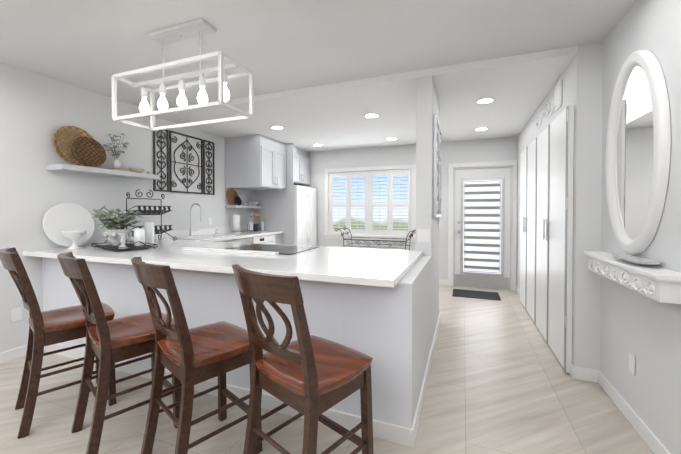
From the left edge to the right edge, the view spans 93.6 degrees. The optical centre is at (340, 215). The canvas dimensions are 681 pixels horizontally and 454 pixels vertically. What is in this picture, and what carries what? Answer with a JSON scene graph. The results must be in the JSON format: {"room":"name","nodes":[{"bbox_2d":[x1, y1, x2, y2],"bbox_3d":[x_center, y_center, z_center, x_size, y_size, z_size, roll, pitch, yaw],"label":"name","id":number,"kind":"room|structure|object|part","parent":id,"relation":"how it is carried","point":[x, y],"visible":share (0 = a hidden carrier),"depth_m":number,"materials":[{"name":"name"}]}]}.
{"room":"kitchen","nodes":[
{"label":"kitchen","id":0,"kind":"room"},
{"bbox_2d":[0,62,252,352],"bbox_3d":[-2.993,-0.066,2.559,0.100,2.660,9.280,0,1,21],"label":"wall","id":1,"kind":"structure","parent":0,"point":[37,111],"depth_m":3.18,"materials":[{"name":"white paint"}]},
{"bbox_2d":[0,345,26,363],"bbox_3d":[-3.673,1.241,0.650,0.013,0.095,4.997,0,1,21],"label":"baseboard","id":2,"kind":"structure","parent":1,"relation":"attached to","point":[19,352],"depth_m":2.78,"materials":[{"name":"white wood"}]},
{"bbox_2d":[11,306,21,322],"bbox_3d":[-2.843,0.871,2.805,0.006,0.120,0.075,0,1,21],"label":"outlet","id":3,"kind":"object","parent":1,"relation":"attached to","point":[16,314],"visible":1,"depth_m":2.80,"materials":[{"name":"white plastic"}]},
{"bbox_2d":[46,164,159,179],"bbox_3d":[-2.471,-0.453,3.430,0.240,0.050,1.010,0,1,21],"label":"floating shelf","id":4,"kind":"object","parent":1,"relation":"attached to","point":[91,170],"visible":1,"depth_m":3.26,"materials":[{"name":"white wood"}]},
{"bbox_2d":[52,126,93,165],"bbox_3d":[-2.629,-0.684,3.183,0.095,0.404,0.410,0,1,21],"label":"basket tray","id":5,"kind":"object","parent":4,"relation":"on","point":[60,131],"visible":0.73,"depth_m":3.11,"materials":[{"name":"wicker"}]},
{"bbox_2d":[71,137,105,165],"bbox_3d":[-2.536,-0.640,3.222,0.115,0.301,0.310,0,1,21],"label":"basket","id":6,"kind":"object","parent":4,"relation":"on","point":[88,151],"visible":1,"depth_m":3.23,"materials":[{"name":"wicker"}]},
{"bbox_2d":[108,168,133,171],"bbox_3d":[-2.449,-0.491,3.528,0.170,0.021,0.230,0,1,21],"label":"shelf board","id":7,"kind":"object","parent":4,"relation":"on","point":[121,169],"visible":0.4,"depth_m":3.47,"materials":[{"name":"beige wood"}]},
{"bbox_2d":[103,133,127,168],"bbox_3d":[-2.455,-0.704,3.511,0.163,0.401,0.253,0,1,21],"label":"vase","id":8,"kind":"object","parent":7,"relation":"on","point":[116,163],"visible":0.94,"depth_m":3.50,"materials":[{"name":"ceramic"}]},
{"bbox_2d":[129,167,145,172],"bbox_3d":[-2.367,-0.514,3.727,0.170,0.062,0.170,0,1,21],"label":"stoneware bowl","id":9,"kind":"object","parent":4,"relation":"on","point":[138,170],"visible":0.67,"depth_m":3.68,"materials":[{"name":"beige ceramic"}]},
{"bbox_2d":[153,126,214,194],"bbox_3d":[-2.167,-0.722,4.521,0.014,0.820,1.050,0,1,21],"label":"art panel","id":10,"kind":"object","parent":1,"relation":"attached to","point":[202,166],"visible":0.96,"depth_m":4.45,"materials":[{"name":"black metal"}]},
{"bbox_2d":[208,217,211,224],"bbox_3d":[-2.016,0.093,4.944,0.009,0.120,0.070,0,1,21],"label":"light switch","id":11,"kind":"object","parent":1,"relation":"attached to","point":[209,220],"visible":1,"depth_m":4.94,"materials":[{"name":"white plastic"}]},
{"bbox_2d":[225,205,262,207],"bbox_3d":[-1.659,-0.145,5.565,0.227,0.040,0.750,0,1,21],"label":"shelf","id":12,"kind":"object","parent":1,"relation":"attached to","point":[234,206],"visible":1,"depth_m":5.28,"materials":[{"name":"white wood"}]},
{"bbox_2d":[227,189,237,204],"bbox_3d":[-1.810,-0.304,5.380,0.072,0.276,0.280,0,1,21],"label":"board","id":13,"kind":"object","parent":12,"relation":"on","point":[231,194],"visible":0.81,"depth_m":5.36,"materials":[{"name":"brown wood"}]},
{"bbox_2d":[235,196,241,204],"bbox_3d":[-1.736,-0.249,5.427,0.059,0.162,0.170,0,1,21],"label":"plate","id":14,"kind":"object","parent":12,"relation":"on","point":[238,201],"visible":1,"depth_m":5.43,"materials":[{"name":"blue ceramic"}]},
{"bbox_2d":[237,195,243,205],"bbox_3d":[-1.768,-0.302,5.599,0.049,0.268,0.220,0,1,21],"label":"marble board","id":15,"kind":"object","parent":12,"relation":"on","point":[241,197],"visible":0.19,"depth_m":5.65,"materials":[{"name":"white stone"}]},
{"bbox_2d":[225,134,288,189],"bbox_3d":[-1.430,-0.863,5.467,0.717,0.816,0.750,0,1,21],"label":"upper cabinet","id":16,"kind":"object","parent":1,"relation":"attached to","point":[270,172],"depth_m":5.17,"materials":[{"name":"grey wood"}]},
{"bbox_2d":[289,143,310,185],"bbox_3d":[-1.111,-0.947,6.215,0.777,0.666,0.824,0,1,21],"label":"upper cabinet","id":17,"kind":"object","parent":1,"relation":"attached to","point":[299,160],"depth_m":6.03,"materials":[{"name":"grey wood"}]},
{"bbox_2d":[0,0,636,110],"bbox_3d":[-1.307,-1.318,0.336,4.630,0.100,6.170,0,1,21],"label":"ceiling","id":18,"kind":"structure","parent":0,"point":[274,46],"depth_m":2.31,"materials":[{"name":"white paint"}]},
{"bbox_2d":[111,18,253,130],"bbox_3d":[-1.112,-0.980,2.242,0.972,0.618,0.322,0,1,21],"label":"pendant light","id":19,"kind":"object","parent":18,"relation":"hanging from","point":[202,27],"visible":1,"depth_m":2.21,"materials":[{"name":"white metal"}]},
{"bbox_2d":[0,285,653,453],"bbox_3d":[-0.785,1.300,1.728,4.830,0.050,9.280,0,1,21],"label":"floor","id":20,"kind":"structure","parent":0,"point":[500,381],"depth_m":2.08,"materials":[{"name":"tile"}]},
{"bbox_2d":[0,247,116,438],"bbox_3d":[-1.827,0.742,2.114,0.574,1.065,0.614,0,1,21],"label":"stool","id":21,"kind":"object","parent":20,"relation":"on","point":[54,326],"visible":0.83,"depth_m":1.94,"materials":[{"name":"brown wood"}]},
{"bbox_2d":[57,252,180,453],"bbox_3d":[-1.272,0.745,1.894,0.574,1.065,0.614,0,1,21],"label":"stool","id":22,"kind":"object","parent":20,"relation":"on","point":[109,343],"visible":0.83,"depth_m":1.75,"materials":[{"name":"brown wood"}]},
{"bbox_2d":[131,257,261,453],"bbox_3d":[-0.740,0.747,1.690,0.574,1.065,0.614,0,1,21],"label":"stool","id":23,"kind":"object","parent":20,"relation":"on","point":[189,359],"visible":0.92,"depth_m":1.57,"materials":[{"name":"brown wood"}]},
{"bbox_2d":[222,237,251,242],"bbox_3d":[-1.704,0.785,4.897,0.632,0.896,0.310,0,1,21],"label":"base cabinet","id":24,"kind":"object","parent":20,"relation":"on","point":[243,240],"depth_m":4.70,"materials":[{"name":"grey wood"}]},
{"bbox_2d":[42,256,432,447],"bbox_3d":[-0.980,0.810,2.908,3.410,0.898,1.180,0,1,21],"label":"base cabinet","id":25,"kind":"object","parent":20,"relation":"on","point":[387,330],"visible":0.54,"depth_m":1.99,"materials":[{"name":"white"}]},
{"bbox_2d":[23,225,283,258],"bbox_3d":[-1.920,0.271,4.283,0.662,0.140,3.340,0,1,21],"label":"countertop","id":26,"kind":"structure","parent":25,"relation":"on","point":[46,253],"depth_m":4.28,"materials":[{"name":"white stone"}]},
{"bbox_2d":[43,203,94,246],"bbox_3d":[-2.653,0.093,3.137,0.090,0.434,0.440,0,1,21],"label":"platter","id":27,"kind":"object","parent":26,"relation":"on","point":[58,219],"visible":0.81,"depth_m":3.12,"materials":[{"name":"white ceramic"}]},
{"bbox_2d":[61,230,86,248],"bbox_3d":[-2.527,0.232,3.037,0.193,0.170,0.189,0,1,21],"label":"pedestal bowl","id":28,"kind":"object","parent":26,"relation":"on","point":[74,236],"visible":1,"depth_m":3.00,"materials":[{"name":"white ceramic"}]},
{"bbox_2d":[91,240,157,251],"bbox_3d":[-2.086,0.276,3.083,0.612,0.080,0.347,1,1,35],"label":"tray","id":29,"kind":"object","parent":26,"relation":"on","point":[130,245],"visible":0.83,"depth_m":2.98,"materials":[{"name":"grey metal"}]},
{"bbox_2d":[102,228,131,245],"bbox_3d":[-2.180,0.216,3.123,0.242,0.165,0.242,0,1,21],"label":"planter pot","id":30,"kind":"object","parent":29,"relation":"on","point":[112,236],"visible":0.94,"depth_m":3.05,"materials":[{"name":"ceramic"}]},
{"bbox_2d":[92,206,142,229],"bbox_3d":[-2.188,0.030,3.123,0.589,0.241,0.448,0,1,21],"label":"plant","id":31,"kind":"object","parent":30,"relation":"in","point":[111,222],"visible":0.94,"depth_m":3.05,"materials":[{"name":"green plant"}]},
{"bbox_2d":[117,233,128,248],"bbox_3d":[-1.971,0.234,2.898,0.084,0.135,0.082,0,1,21],"label":"candlestick","id":32,"kind":"object","parent":29,"relation":"on","point":[122,239],"visible":0.96,"depth_m":2.88,"materials":[{"name":"ceramic"}]},
{"bbox_2d":[134,228,144,246],"bbox_3d":[-1.939,0.214,3.083,0.094,0.170,0.094,0,1,21],"label":"candle","id":33,"kind":"object","parent":29,"relation":"on","point":[139,234],"visible":0.92,"depth_m":3.04,"materials":[{"name":"white wax"}]},
{"bbox_2d":[143,222,154,245],"bbox_3d":[-1.987,0.193,3.311,0.105,0.240,0.105,0,1,21],"label":"glass","id":34,"kind":"object","parent":26,"relation":"on","point":[149,231],"visible":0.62,"depth_m":3.27,"materials":[{"name":"white glass"}]},
{"bbox_2d":[126,189,176,240],"bbox_3d":[-2.209,0.002,3.715,0.364,0.610,0.410,0,1,29],"label":"rack","id":35,"kind":"object","parent":26,"relation":"on","point":[152,212],"visible":0.81,"depth_m":3.73,"materials":[{"name":"grey metal"}]},
{"bbox_2d":[189,203,202,235],"bbox_3d":[-1.998,0.065,4.484,0.232,0.466,0.139,0,1,21],"label":"faucet","id":36,"kind":"object","parent":26,"relation":"on","point":[191,230],"visible":0.96,"depth_m":4.46,"materials":[{"name":"silver metal"}]},
{"bbox_2d":[171,234,234,241],"bbox_3d":[-1.863,0.396,4.391,0.416,0.209,0.736,0,1,21],"label":"sink basin","id":37,"kind":"object","parent":26,"relation":"in","point":[204,236],"visible":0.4,"depth_m":4.49,"materials":[{"name":"white ceramic"}]},
{"bbox_2d":[232,212,240,232],"bbox_3d":[-1.730,0.114,5.311,0.150,0.346,0.150,0,1,21],"label":"paper towel holder","id":38,"kind":"object","parent":26,"relation":"on","point":[236,223],"visible":1,"depth_m":5.26,"materials":[{"name":"white paper"}]},
{"bbox_2d":[247,222,253,231],"bbox_3d":[-1.566,0.203,5.571,0.092,0.159,0.126,0,1,21],"label":"napkin holder","id":39,"kind":"object","parent":26,"relation":"on","point":[250,226],"visible":1,"depth_m":5.54,"materials":[{"name":"white ceramic"}]},
{"bbox_2d":[250,212,258,230],"bbox_3d":[-1.520,0.114,5.699,0.154,0.337,0.167,0,1,21],"label":"utensil crock","id":40,"kind":"object","parent":26,"relation":"on","point":[255,227],"visible":1,"depth_m":5.67,"materials":[{"name":"blue ceramic"}]},
{"bbox_2d":[259,215,263,230],"bbox_3d":[-1.438,0.133,5.836,0.098,0.295,0.048,0,1,21],"label":"vase","id":41,"kind":"object","parent":26,"relation":"on","point":[262,226],"visible":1,"depth_m":5.81,"materials":[{"name":"white ceramic"}]},
{"bbox_2d":[73,241,422,287],"bbox_3d":[-0.720,0.341,2.735,2.635,0.040,1.310,0,1,21],"label":"countertop","id":42,"kind":"structure","parent":25,"relation":"on","point":[391,268],"depth_m":2.31,"materials":[{"name":"white stone"}]},
{"bbox_2d":[182,244,318,254],"bbox_3d":[-0.833,0.306,3.027,1.100,0.021,0.625,0,1,21],"label":"cooktop","id":43,"kind":"object","parent":42,"relation":"in","point":[264,249],"visible":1,"depth_m":2.90,"materials":[{"name":"black glass"}]},
{"bbox_2d":[274,234,281,244],"bbox_3d":[-1.379,0.774,5.742,0.632,0.896,0.241,0,1,21],"label":"base cabinet","id":44,"kind":"object","parent":20,"relation":"on","point":[278,239],"depth_m":5.63,"materials":[{"name":"grey wood"}]},
{"bbox_2d":[251,235,274,243],"bbox_3d":[-1.489,0.731,5.318,0.631,0.795,0.620,0,1,21],"label":"dishwasher","id":45,"kind":"object","parent":44,"relation":"in","point":[267,239],"visible":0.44,"depth_m":5.20,"materials":[{"name":"white metal"}]},
{"bbox_2d":[232,264,373,453],"bbox_3d":[-0.175,0.750,1.449,0.454,1.065,0.552,1,1,42],"label":"stool","id":46,"kind":"object","parent":20,"relation":"on","point":[312,378],"visible":1,"depth_m":1.35,"materials":[{"name":"brown wood"}]},
{"bbox_2d":[294,185,316,245],"bbox_3d":[-1.006,0.337,6.190,0.968,1.760,0.810,0,1,21],"label":"fridge","id":47,"kind":"object","parent":20,"relation":"on","point":[305,215],"visible":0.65,"depth_m":5.95,"materials":[{"name":"white metal"}]},
{"bbox_2d":[335,227,415,249],"bbox_3d":[0.587,0.709,5.168,1.310,0.994,0.415,0,1,21],"label":"console","id":48,"kind":"object","parent":20,"relation":"on","point":[394,240],"visible":0.73,"depth_m":5.11,"materials":[{"name":"grey metal"}]},
{"bbox_2d":[416,75,439,344],"bbox_3d":[0.915,0.004,3.308,0.140,2.500,0.940,0,1,21],"label":"stub","id":49,"kind":"object","parent":20,"relation":"on","point":[427,106],"visible":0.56,"depth_m":2.87,"materials":[{"name":"white paint"}]},
{"bbox_2d":[417,229,429,241],"bbox_3d":[0.744,0.182,2.864,0.110,0.115,0.009,0,1,21],"label":"outlet","id":50,"kind":"object","parent":49,"relation":"attached to","point":[423,235],"visible":1,"depth_m":2.86,"materials":[{"name":"white plastic"}]},
{"bbox_2d":[433,114,439,216],"bbox_3d":[0.927,-0.453,3.089,0.028,0.940,0.350,0,1,21],"label":"wall art","id":51,"kind":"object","parent":49,"relation":"attached to","point":[437,163],"depth_m":2.93,"materials":[{"name":"silver metal"}]},
{"bbox_2d":[440,128,441,215],"bbox_3d":[1.063,-0.458,3.443,0.028,0.940,0.350,0,1,21],"label":"picture frame","id":52,"kind":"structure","parent":49,"relation":"attached to","point":[440,128],"depth_m":3.58,"materials":[{"name":"white wood"}]},
{"bbox_2d":[431,314,439,352],"bbox_3d":[0.985,1.207,3.297,0.016,0.095,0.966,0,1,21],"label":"baseboard","id":53,"kind":"structure","parent":20,"relation":"on","point":[438,321],"depth_m":3.25,"materials":[{"name":"white"}]},
{"bbox_2d":[452,289,500,300],"bbox_3d":[2.095,1.226,4.959,0.670,0.011,0.460,0,1,21],"label":"doormat","id":54,"kind":"object","parent":20,"relation":"on","point":[476,294],"visible":0.98,"depth_m":4.92,"materials":[{"name":"black rubber"}]},
{"bbox_2d":[155,46,576,151],"bbox_3d":[0.246,-1.343,4.603,4.470,0.160,2.910,0,1,21],"label":"ceiling","id":55,"kind":"structure","parent":0,"point":[517,88],"depth_m":3.71,"materials":[{"name":"white paint"}]},
{"bbox_2d":[271,126,282,129],"bbox_3d":[-0.909,-1.258,4.593,0.175,0.010,0.175,0,1,15],"label":"recessed light","id":56,"kind":"object","parent":55,"relation":"in","point":[273,127],"depth_m":4.58,"materials":[{"name":"white plastic"}]},
{"bbox_2d":[365,113,378,117],"bbox_3d":[0.391,-1.250,4.018,0.175,0.010,0.175,0,1,15],"label":"recessed light","id":57,"kind":"object","parent":55,"relation":"in","point":[371,115],"depth_m":4.00,"materials":[{"name":"white plastic"}]},
{"bbox_2d":[475,127,487,130],"bbox_3d":[2.057,-1.259,4.674,0.175,0.010,0.175,0,1,15],"label":"recessed light","id":58,"kind":"object","parent":55,"relation":"in","point":[481,128],"depth_m":4.68,"materials":[{"name":"white plastic"}]},
{"bbox_2d":[477,98,493,103],"bbox_3d":[1.576,-1.243,3.477,0.175,0.010,0.175,0,1,15],"label":"recessed light","id":59,"kind":"object","parent":55,"relation":"in","point":[479,101],"depth_m":3.46,"materials":[{"name":"white plastic"}]},
{"bbox_2d":[300,137,516,279],"bbox_3d":[0.786,-0.111,6.024,4.470,2.660,0.100,0,1,21],"label":"wall","id":60,"kind":"structure","parent":0,"point":[491,149],"depth_m":5.83,"materials":[{"name":"white paint"}]},
{"bbox_2d":[323,164,415,241],"bbox_3d":[0.539,-0.222,6.088,1.830,1.390,0.150,0,1,21],"label":"window shutters","id":61,"kind":"object","parent":60,"relation":"attached to","point":[368,174],"visible":0.94,"depth_m":6.05,"materials":[{"name":"white wood"}]},
{"bbox_2d":[439,279,447,285],"bbox_3d":[0.777,1.172,5.983,2.335,0.095,0.013,0,1,21],"label":"baseboard","id":62,"kind":"structure","parent":60,"relation":"attached to","point":[441,282],"depth_m":5.58,"materials":[{"name":"white wood"}]},
{"bbox_2d":[448,160,516,290],"bbox_3d":[2.369,0.166,5.387,1.049,2.122,0.156,0,1,21],"label":"door","id":63,"kind":"structure","parent":60,"relation":"attached to","point":[482,245],"depth_m":5.39,"materials":[{"name":"white wood"}]},
{"bbox_2d":[516,42,602,369],"bbox_3d":[2.472,-0.083,3.817,0.260,2.660,3.010,0,1,21],"label":"wall","id":64,"kind":"structure","parent":0,"point":[581,77],"depth_m":2.44,"materials":[{"name":"white paint"}]},
{"bbox_2d":[535,102,554,129],"bbox_3d":[2.171,-1.080,3.411,0.060,0.186,0.815,0,1,21],"label":"ornament","id":65,"kind":"object","parent":64,"relation":"attached to","point":[543,113],"visible":1,"depth_m":3.38,"materials":[{"name":"white"}]},
{"bbox_2d":[520,105,573,372],"bbox_3d":[2.195,0.180,3.574,0.075,2.118,2.261,0,1,21],"label":"closet doors","id":66,"kind":"structure","parent":64,"relation":"in","point":[546,215],"depth_m":3.02,"materials":[{"name":"white wood"}]},
{"bbox_2d":[554,79,561,110],"bbox_3d":[1.972,-1.086,2.904,0.021,0.230,0.190,0,1,21],"label":"air vent","id":67,"kind":"object","parent":64,"relation":"in","point":[558,96],"visible":1,"depth_m":2.86,"materials":[{"name":"white metal"}]},
{"bbox_2d":[595,370,670,453],"bbox_3d":[0.846,1.255,-0.458,0.016,0.095,6.170,0,1,21],"label":"baseboard","id":68,"kind":"structure","parent":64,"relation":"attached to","point":[652,441],"depth_m":1.92,"materials":[{"name":"white wood"}]},
{"bbox_2d":[600,0,680,453],"bbox_3d":[0.878,-0.027,-0.487,0.149,2.660,6.170,0,1,21],"label":"wall","id":69,"kind":"structure","parent":0,"point":[645,330],"depth_m":1.81,"materials":[{"name":"white paint"}]},
{"bbox_2d":[629,351,634,375],"bbox_3d":[1.774,0.902,1.945,0.005,0.120,0.070,0,1,21],"label":"outlet","id":70,"kind":"object","parent":69,"relation":"attached to","point":[631,363],"visible":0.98,"depth_m":1.94,"materials":[{"name":"white plastic"}]},
{"bbox_2d":[584,251,680,303],"bbox_3d":[1.679,0.333,1.878,0.140,0.130,0.950,0,1,21],"label":"console","id":71,"kind":"object","parent":69,"relation":"attached to","point":[658,284],"visible":1,"depth_m":1.63,"materials":[{"name":"white wood"}]},
{"bbox_2d":[613,254,660,264],"bbox_3d":[1.645,0.254,1.788,0.141,0.028,0.397,0,1,21],"label":"glass dish","id":72,"kind":"object","parent":71,"relation":"on","point":[634,259],"visible":1,"depth_m":1.78,"materials":[{"name":"white glass"}]},
{"bbox_3d":[1.750,-0.368,1.922,0.046,1.200,0.680,0,1,21],"label":"oval mirror","id":73,"kind":"part","parent":69,"relation":"part of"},
{"label":"outside","id":74,"kind":"structure","parent":0,"visible":0},
{"bbox_2d":[333,175,454,284],"bbox_3d":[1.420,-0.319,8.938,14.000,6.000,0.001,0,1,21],"label":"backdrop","id":75,"kind":"structure","parent":74,"point":[339,213],"depth_m":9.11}
]}

